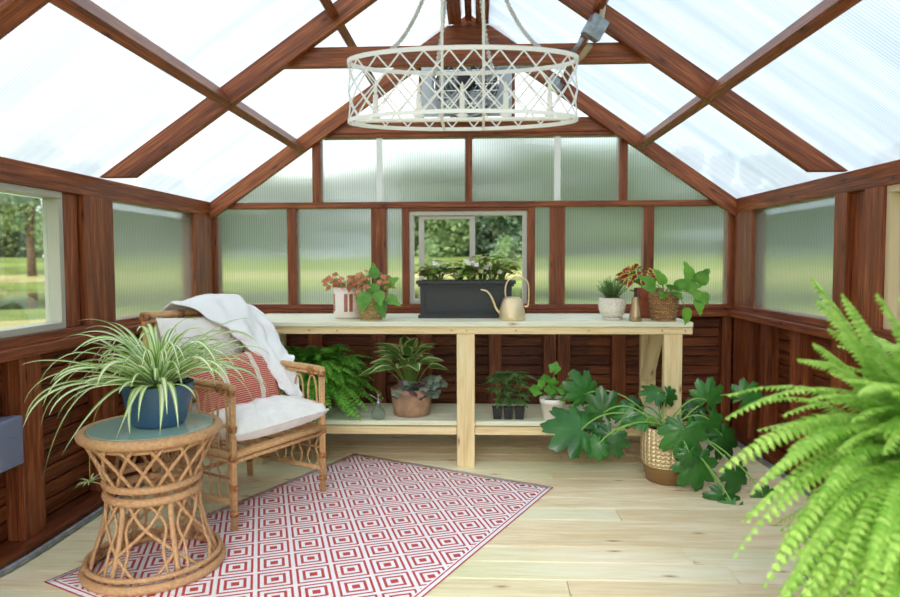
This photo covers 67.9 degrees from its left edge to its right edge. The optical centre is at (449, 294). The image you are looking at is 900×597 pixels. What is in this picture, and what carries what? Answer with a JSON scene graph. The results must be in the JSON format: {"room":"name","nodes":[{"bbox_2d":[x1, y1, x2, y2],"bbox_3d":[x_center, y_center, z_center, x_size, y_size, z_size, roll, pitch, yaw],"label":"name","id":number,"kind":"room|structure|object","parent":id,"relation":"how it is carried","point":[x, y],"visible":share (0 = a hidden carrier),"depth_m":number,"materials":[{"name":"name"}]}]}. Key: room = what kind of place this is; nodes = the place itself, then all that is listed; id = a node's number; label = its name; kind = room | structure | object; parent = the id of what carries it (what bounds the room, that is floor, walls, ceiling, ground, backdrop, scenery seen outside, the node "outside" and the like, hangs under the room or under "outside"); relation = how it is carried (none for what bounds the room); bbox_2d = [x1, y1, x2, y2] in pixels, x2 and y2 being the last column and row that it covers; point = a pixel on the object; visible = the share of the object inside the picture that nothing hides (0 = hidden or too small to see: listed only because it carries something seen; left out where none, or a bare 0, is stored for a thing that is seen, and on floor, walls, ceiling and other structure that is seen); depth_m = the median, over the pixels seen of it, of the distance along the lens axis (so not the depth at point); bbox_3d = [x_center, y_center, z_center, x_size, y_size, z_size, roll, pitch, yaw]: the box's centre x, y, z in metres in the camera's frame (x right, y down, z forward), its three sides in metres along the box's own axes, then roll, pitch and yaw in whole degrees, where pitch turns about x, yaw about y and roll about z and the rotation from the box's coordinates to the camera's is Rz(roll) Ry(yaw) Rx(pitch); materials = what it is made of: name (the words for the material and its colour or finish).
{"room":"sunroom","nodes":[
{"label":"sunroom","id":0,"kind":"room"},
{"bbox_2d":[0,156,213,569],"bbox_3d":[-1.668,0.267,1.937,0.155,1.481,5.100,0,3,2],"label":"wall","id":1,"kind":"structure","parent":0,"point":[130,251],"depth_m":2.95,"materials":[{"name":"brown wood"}]},
{"bbox_2d":[0,415,23,472],"bbox_3d":[-1.608,0.534,2.399,0.075,0.180,0.130,0,3,2],"label":"outlet box","id":2,"kind":"object","parent":1,"relation":"attached to","point":[11,427],"visible":1,"depth_m":2.40,"materials":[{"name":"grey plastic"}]},
{"bbox_2d":[0,182,65,338],"bbox_3d":[-1.665,-0.122,2.368,0.070,0.568,0.859,0,3,2],"label":"window","id":3,"kind":"structure","parent":1,"relation":"in","point":[52,212],"depth_m":2.76,"materials":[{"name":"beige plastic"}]},
{"bbox_2d":[0,433,855,596],"bbox_3d":[0.029,1.016,1.986,3.608,0.030,5.262,0,3,2],"label":"floor","id":4,"kind":"structure","parent":0,"point":[602,529],"depth_m":2.74,"materials":[{"name":"brown wood"}]},
{"bbox_2d":[0,449,192,576],"bbox_3d":[-1.520,0.926,3.276,0.060,0.024,2.084,0,3,4],"label":"conduit","id":5,"kind":"object","parent":4,"relation":"on","point":[48,544],"visible":0.62,"depth_m":2.59,"materials":[{"name":"metal"}]},
{"bbox_2d":[44,453,552,596],"bbox_3d":[-0.448,0.959,2.769,1.193,0.004,1.745,1,3,29],"label":"rug","id":6,"kind":"object","parent":4,"relation":"on","point":[380,527],"visible":0.89,"depth_m":2.69,"materials":[{"name":"red fabric"}]},
{"bbox_2d":[74,410,225,596],"bbox_3d":[-1.069,0.722,2.412,0.490,0.514,0.490,-1,3,-15],"label":"side table","id":7,"kind":"object","parent":6,"relation":"on","point":[199,428],"visible":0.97,"depth_m":2.28,"materials":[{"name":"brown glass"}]},
{"bbox_2d":[23,318,270,488],"bbox_3d":[-1.039,0.389,2.382,0.777,0.605,0.781,-1,3,-9],"label":"spider plant","id":8,"kind":"object","parent":7,"relation":"on","point":[155,395],"visible":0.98,"depth_m":2.31,"materials":[{"name":"green plant"}]},
{"bbox_2d":[139,309,326,531],"bbox_3d":[-0.978,0.508,3.079,0.597,0.872,0.582,2,3,31],"label":"rattan armchair","id":9,"kind":"object","parent":6,"relation":"on","point":[309,430],"visible":0.46,"depth_m":2.92,"materials":[{"name":"brown wicker"}]},
{"bbox_2d":[157,294,302,396],"bbox_3d":[-1.025,0.249,3.270,0.641,0.510,0.416,0,3,2],"label":"throw blanket","id":10,"kind":"object","parent":9,"relation":"on","point":[220,309],"visible":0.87,"depth_m":3.22,"materials":[{"name":"white fabric"}]},
{"bbox_2d":[192,394,328,440],"bbox_3d":[-0.936,0.543,3.061,0.536,0.151,0.565,2,3,31],"label":"seat cushion","id":11,"kind":"object","parent":9,"relation":"on","point":[281,412],"visible":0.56,"depth_m":2.92,"materials":[{"name":"white fabric"}]},
{"bbox_2d":[156,317,242,400],"bbox_3d":[-1.135,0.286,3.108,0.158,0.391,0.451,1,3,30],"label":"throw pillow","id":12,"kind":"object","parent":11,"relation":"on","point":[205,325],"visible":0.2,"depth_m":3.05,"materials":[{"name":"white fabric"}]},
{"bbox_2d":[187,351,279,412],"bbox_3d":[-0.985,0.393,3.065,0.173,0.238,0.473,1,3,29],"label":"lumbar pillow","id":13,"kind":"object","parent":11,"relation":"on","point":[254,387],"visible":0.56,"depth_m":3.04,"materials":[{"name":"red fabric"}]},
{"bbox_2d":[243,314,692,466],"bbox_3d":[0.070,0.517,3.828,2.418,0.778,0.573,0,3,2],"label":"workbench","id":14,"kind":"object","parent":4,"relation":"on","point":[467,419],"visible":0.58,"depth_m":3.56,"materials":[{"name":"brown wood"}]},
{"bbox_2d":[279,344,382,421],"bbox_3d":[-0.799,0.534,3.865,0.809,0.497,0.771,-1,3,-19],"label":"potted fern","id":15,"kind":"object","parent":14,"relation":"on","point":[339,369],"visible":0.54,"depth_m":3.73,"materials":[{"name":"green plant"}]},
{"bbox_2d":[321,272,368,318],"bbox_3d":[-0.590,0.002,3.778,0.286,0.262,0.306,-1,3,-20],"label":"potted coleus","id":16,"kind":"object","parent":14,"relation":"on","point":[344,302],"visible":0.74,"depth_m":3.71,"materials":[{"name":"ceramic"}]},
{"bbox_2d":[333,287,361,318],"bbox_3d":[-0.577,0.044,3.784,0.164,0.176,0.164,-1,3,-20],"label":"pot","id":17,"kind":"object","parent":16,"relation":"on","point":[344,303],"depth_m":3.71,"materials":[{"name":"white ceramic"}]},
{"bbox_2d":[346,263,400,320],"bbox_3d":[-0.415,-0.020,3.686,0.305,0.314,0.293,0,3,2],"label":"potted syngonium","id":18,"kind":"object","parent":14,"relation":"on","point":[371,303],"visible":1,"depth_m":3.61,"materials":[{"name":"plant"}]},
{"bbox_2d":[354,293,387,320],"bbox_3d":[-0.432,0.064,3.668,0.189,0.147,0.189,0,3,2],"label":"basket","id":19,"kind":"object","parent":18,"relation":"on","point":[367,303],"depth_m":3.58,"materials":[{"name":"brown wicker"}]},
{"bbox_2d":[369,394,385,419],"bbox_3d":[-0.392,0.609,3.655,0.081,0.142,0.083,2,4,37],"label":"spray bottle","id":20,"kind":"object","parent":14,"relation":"on","point":[377,398],"visible":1,"depth_m":3.65,"materials":[{"name":"white"}]},
{"bbox_2d":[358,336,448,417],"bbox_3d":[-0.226,0.450,3.753,0.493,0.448,0.455,-2,3,-32],"label":"hosta","id":21,"kind":"object","parent":14,"relation":"on","point":[411,398],"visible":1,"depth_m":3.71,"materials":[{"name":"plant"}]},
{"bbox_2d":[410,253,521,317],"bbox_3d":[0.091,-0.056,3.838,0.646,0.366,0.280,0,3,2],"label":"planter","id":22,"kind":"object","parent":14,"relation":"on","point":[460,297],"visible":0.98,"depth_m":3.76,"materials":[{"name":"black plastic"}]},
{"bbox_2d":[310,403,660,426],"bbox_3d":[0.051,0.682,3.828,2.340,0.025,0.447,0,3,2],"label":"shelf","id":23,"kind":"object","parent":14,"relation":"attached to","point":[445,415],"depth_m":3.70,"materials":[{"name":"beige wood"}]},
{"bbox_2d":[483,371,515,418],"bbox_3d":[0.266,0.549,3.663,0.188,0.256,0.165,0,3,2],"label":"potted plant","id":24,"kind":"object","parent":14,"relation":"on","point":[497,409],"visible":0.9,"depth_m":3.63,"materials":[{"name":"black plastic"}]},
{"bbox_2d":[481,276,529,320],"bbox_3d":[0.306,0.016,3.650,0.245,0.240,0.144,1,3,26],"label":"watering can","id":25,"kind":"object","parent":14,"relation":"on","point":[511,307],"visible":1,"depth_m":3.59,"materials":[{"name":"gold metal"}]},
{"bbox_2d":[491,370,519,418],"bbox_3d":[0.304,0.544,3.650,0.179,0.266,0.182,0,3,2],"label":"potted plant","id":26,"kind":"object","parent":14,"relation":"on","point":[508,410],"visible":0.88,"depth_m":3.63,"materials":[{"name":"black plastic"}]},
{"bbox_2d":[503,371,537,419],"bbox_3d":[0.377,0.546,3.639,0.212,0.264,0.168,-2,3,-33],"label":"potted plant","id":27,"kind":"object","parent":14,"relation":"on","point":[519,410],"visible":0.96,"depth_m":3.63,"materials":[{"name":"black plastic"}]},
{"bbox_2d":[528,362,579,420],"bbox_3d":[0.567,0.521,3.627,0.262,0.314,0.142,1,3,20],"label":"geranium","id":28,"kind":"object","parent":14,"relation":"on","point":[548,401],"visible":0.84,"depth_m":3.61,"materials":[{"name":"green plant"}]},
{"bbox_2d":[539,395,564,420],"bbox_3d":[0.556,0.618,3.636,0.142,0.119,0.142,0,3,2],"label":"pot","id":29,"kind":"object","parent":28,"relation":"on","point":[547,402],"depth_m":3.59,"materials":[{"name":"white ceramic"}]},
{"bbox_2d":[597,276,626,319],"bbox_3d":[0.885,0.014,3.631,0.176,0.242,0.184,-3,4,-40],"label":"potted herb","id":30,"kind":"object","parent":14,"relation":"on","point":[612,306],"visible":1,"depth_m":3.59,"materials":[{"name":"white ceramic"}]},
{"bbox_2d":[598,297,625,317],"bbox_3d":[0.881,0.069,3.635,0.148,0.108,0.148,0,3,2],"label":"pot","id":31,"kind":"object","parent":30,"relation":"on","point":[609,307],"depth_m":3.58,"materials":[{"name":"white ceramic"}]},
{"bbox_2d":[629,288,641,321],"bbox_3d":[0.981,0.052,3.534,0.068,0.176,0.068,0,3,2],"label":"spray bottle","id":32,"kind":"object","parent":14,"relation":"on","point":[635,315],"visible":1,"depth_m":3.52,"materials":[{"name":"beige metal"}]},
{"bbox_2d":[615,263,662,318],"bbox_3d":[1.060,-0.024,3.740,0.269,0.307,0.242,0,3,2],"label":"potted coleus","id":33,"kind":"object","parent":14,"relation":"on","point":[624,274],"visible":0.66,"depth_m":3.69,"materials":[{"name":"plant"}]},
{"bbox_2d":[634,287,662,318],"bbox_3d":[1.113,0.045,3.744,0.164,0.167,0.164,0,3,2],"label":"pot","id":34,"kind":"object","parent":33,"relation":"on","point":[644,304],"depth_m":3.69,"materials":[{"name":"ceramic"}]},
{"bbox_2d":[638,261,709,324],"bbox_3d":[1.178,-0.006,3.536,0.383,0.345,0.223,0,3,2],"label":"pothos","id":35,"kind":"object","parent":14,"relation":"on","point":[663,305],"visible":1,"depth_m":3.51,"materials":[{"name":"green plant"}]},
{"bbox_2d":[647,292,679,321],"bbox_3d":[1.140,0.063,3.567,0.170,0.150,0.170,0,3,2],"label":"basket","id":36,"kind":"object","parent":35,"relation":"on","point":[665,309],"depth_m":3.51,"materials":[{"name":"brown wicker"}]},
{"bbox_2d":[540,369,774,504],"bbox_3d":[1.029,0.715,3.337,1.102,0.648,0.508,1,3,19],"label":"philodendron","id":37,"kind":"object","parent":4,"relation":"on","point":[671,454],"visible":0.96,"depth_m":3.29,"materials":[{"name":"green plant"}]},
{"bbox_2d":[640,419,686,485],"bbox_3d":[1.087,0.789,3.347,0.260,0.277,0.260,0,3,2],"label":"pot","id":38,"kind":"object","parent":37,"relation":"on","point":[657,464],"depth_m":3.26,"materials":[{"name":"beige wicker"}]},
{"bbox_2d":[721,433,813,497],"bbox_3d":[1.414,0.920,3.205,0.551,0.024,2.020,0,3,2],"label":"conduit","id":39,"kind":"object","parent":4,"relation":"on","point":[765,462],"visible":0.1,"depth_m":3.55,"materials":[{"name":"metal"}]},
{"bbox_2d":[719,277,899,596],"bbox_3d":[0.915,0.495,1.379,0.546,1.066,1.025,2,4,37],"label":"potted fern","id":40,"kind":"object","parent":4,"relation":"on","point":[861,515],"visible":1,"depth_m":1.20,"materials":[{"name":"green plant"}]},
{"bbox_2d":[0,0,899,219],"bbox_3d":[0.018,-0.962,1.799,3.637,1.340,5.090,0,3,2],"label":"ceiling","id":41,"kind":"structure","parent":0,"point":[204,100],"depth_m":2.88,"materials":[{"name":"brown wood"}]},
{"bbox_2d":[347,0,578,130],"bbox_3d":[0.036,-1.045,2.050,0.720,1.021,0.289,0,3,2],"label":"chandelier","id":42,"kind":"object","parent":41,"relation":"hanging from","point":[550,114],"visible":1,"depth_m":2.06,"materials":[{"name":"beige metal"}]},
{"bbox_2d":[355,81,570,122],"bbox_3d":[0.038,-0.599,2.072,0.669,0.121,0.035,0,3,2],"label":"candle","id":43,"kind":"object","parent":42,"relation":"on","point":[462,117],"depth_m":2.07,"materials":[{"name":"white wax"}]},
{"bbox_2d":[480,5,609,70],"bbox_3d":[0.439,-1.188,3.441,0.151,0.295,1.312,-1,3,-17],"label":"junction box","id":44,"kind":"object","parent":41,"relation":"attached to","point":[596,25],"visible":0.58,"depth_m":2.84,"materials":[{"name":"metal"}]},
{"bbox_2d":[547,75,563,92],"bbox_3d":[0.648,-1.288,4.086,0.105,0.098,0.060,0,3,2],"label":"sensor","id":45,"kind":"object","parent":41,"relation":"attached to","point":[556,82],"visible":0.62,"depth_m":4.06,"materials":[{"name":"metal"}]},
{"bbox_2d":[213,69,733,427],"bbox_3d":[0.123,-0.432,4.297,3.537,2.626,0.160,0,3,2],"label":"wall","id":46,"kind":"structure","parent":0,"point":[596,206],"depth_m":4.28,"materials":[{"name":"brown wood"}]},
{"bbox_2d":[421,66,511,117],"bbox_3d":[0.100,-1.300,4.101,0.564,0.430,0.204,0,3,2],"label":"exhaust fan","id":47,"kind":"object","parent":46,"relation":"attached to","point":[498,88],"visible":0.38,"depth_m":4.16,"materials":[{"name":"silver metal"}]},
{"bbox_2d":[409,210,526,303],"bbox_3d":[0.117,-0.241,4.319,0.755,0.595,0.070,0,3,2],"label":"window","id":48,"kind":"structure","parent":46,"relation":"in","point":[423,215],"depth_m":4.29,"materials":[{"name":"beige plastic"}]},
{"bbox_2d":[728,159,899,492],"bbox_3d":[1.711,0.263,1.796,0.155,1.481,5.100,0,3,2],"label":"wall","id":49,"kind":"structure","parent":0,"point":[831,230],"depth_m":3.36,"materials":[{"name":"brown wood"}]},
{"bbox_2d":[883,183,899,331],"bbox_3d":[1.744,-0.126,2.225,0.070,0.568,0.860,0,3,2],"label":"window","id":50,"kind":"structure","parent":49,"relation":"in","point":[892,246],"depth_m":2.63,"materials":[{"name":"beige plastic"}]},
{"label":"outside","id":51,"kind":"structure","parent":0,"visible":0},
{"bbox_2d":[0,283,521,309],"bbox_3d":[1.011,0.354,24.128,96.400,0.001,48.200,0,3,2],"label":"lawn","id":52,"kind":"structure","parent":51,"point":[10,299],"depth_m":29.98,"materials":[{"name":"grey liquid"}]},
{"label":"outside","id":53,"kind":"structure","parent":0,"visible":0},
{"bbox_2d":[0,257,521,320],"bbox_3d":[0.002,0.719,0.036,480.000,2.400,480.000,0,3,2],"label":"meadow","id":54,"kind":"structure","parent":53,"point":[8,265],"depth_m":50.15,"materials":[{"name":"green plant"}]},
{"bbox_2d":[0,194,40,256],"bbox_3d":[-46.557,-8.846,70.909,7.290,13.051,7.939,-3,4,-44],"label":"tree","id":55,"kind":"object","parent":54,"relation":"on","point":[10,246],"visible":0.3,"depth_m":69.29,"materials":[{"name":"green plant"}]},
{"bbox_2d":[0,193,42,275],"bbox_3d":[-29.540,-6.429,47.704,8.065,10.750,6.799,-2,3,-26],"label":"tree","id":56,"kind":"object","parent":54,"relation":"on","point":[29,202],"visible":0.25,"depth_m":46.96,"materials":[{"name":"green plant"}]},
{"bbox_2d":[23,198,43,256],"bbox_3d":[-50.863,-9.064,78.240,7.932,12.678,7.215,-2,3,-28],"label":"tree","id":57,"kind":"object","parent":54,"relation":"on","point":[35,199],"visible":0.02,"depth_m":78.20,"materials":[{"name":"green plant"}]},
{"bbox_2d":[34,218,43,254],"bbox_3d":[-39.105,-9.191,66.831,5.546,11.351,5.994,2,3,33],"label":"tree","id":58,"kind":"object","parent":54,"relation":"on","point":[40,245],"visible":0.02,"depth_m":64.64,"materials":[{"name":"green plant"}]},
{"bbox_2d":[414,216,428,254],"bbox_3d":[-5.661,-9.278,81.452,7.776,12.429,7.074,-2,4,-38],"label":"tree","id":59,"kind":"object","parent":54,"relation":"on","point":[416,218],"visible":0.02,"depth_m":81.60,"materials":[{"name":"green plant"}]},
{"bbox_2d":[415,236,441,268],"bbox_3d":[-2.074,-3.507,59.815,3.115,3.487,2.762,1,3,25],"label":"bush","id":60,"kind":"object","parent":54,"relation":"on","point":[429,245],"visible":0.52,"depth_m":59.71,"materials":[{"name":"green plant"}]},
{"bbox_2d":[424,219,475,257],"bbox_3d":[-1.008,-9.431,78.636,7.498,13.175,8.243,-1,3,-22],"label":"tree","id":61,"kind":"object","parent":54,"relation":"on","point":[450,236],"visible":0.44,"depth_m":76.71,"materials":[{"name":"green plant"}]},
{"bbox_2d":[454,216,490,256],"bbox_3d":[2.955,-10.596,89.619,6.459,13.887,5.410,-1,3,-7],"label":"tree","id":62,"kind":"object","parent":54,"relation":"on","point":[481,226],"visible":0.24,"depth_m":88.51,"materials":[{"name":"green plant"}]},
{"bbox_2d":[482,217,499,256],"bbox_3d":[4.674,-11.601,92.704,7.440,15.994,6.231,1,3,30],"label":"tree","id":63,"kind":"object","parent":54,"relation":"on","point":[489,236],"visible":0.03,"depth_m":91.41,"materials":[{"name":"green plant"}]},
{"bbox_2d":[483,216,521,258],"bbox_3d":[6.638,-10.968,75.942,6.569,16.862,7.844,0,3,9],"label":"tree","id":64,"kind":"object","parent":54,"relation":"on","point":[511,226],"visible":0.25,"depth_m":74.48,"materials":[{"name":"green plant"}]},
{"bbox_2d":[490,233,521,268],"bbox_3d":[5.056,-3.635,59.699,3.737,3.804,2.758,-1,3,-18],"label":"bush","id":65,"kind":"object","parent":54,"relation":"on","point":[505,239],"visible":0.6,"depth_m":59.47,"materials":[{"name":"green plant"}]},
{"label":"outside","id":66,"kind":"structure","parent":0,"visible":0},
{"bbox_2d":[0,319,45,328],"bbox_3d":[0.401,0.906,9.550,38.000,0.001,19.000,0,3,2],"label":"band","id":67,"kind":"object","parent":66,"point":[3,324],"visible":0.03,"depth_m":15.43,"materials":[{"name":"yellow"}]},
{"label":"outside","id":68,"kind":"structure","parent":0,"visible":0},
{"bbox_2d":[0,271,521,282],"bbox_3d":[1.193,-0.330,28.495,114.000,0.407,57.000,0,3,2],"label":"band","id":69,"kind":"object","parent":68,"point":[3,278],"visible":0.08,"depth_m":46.08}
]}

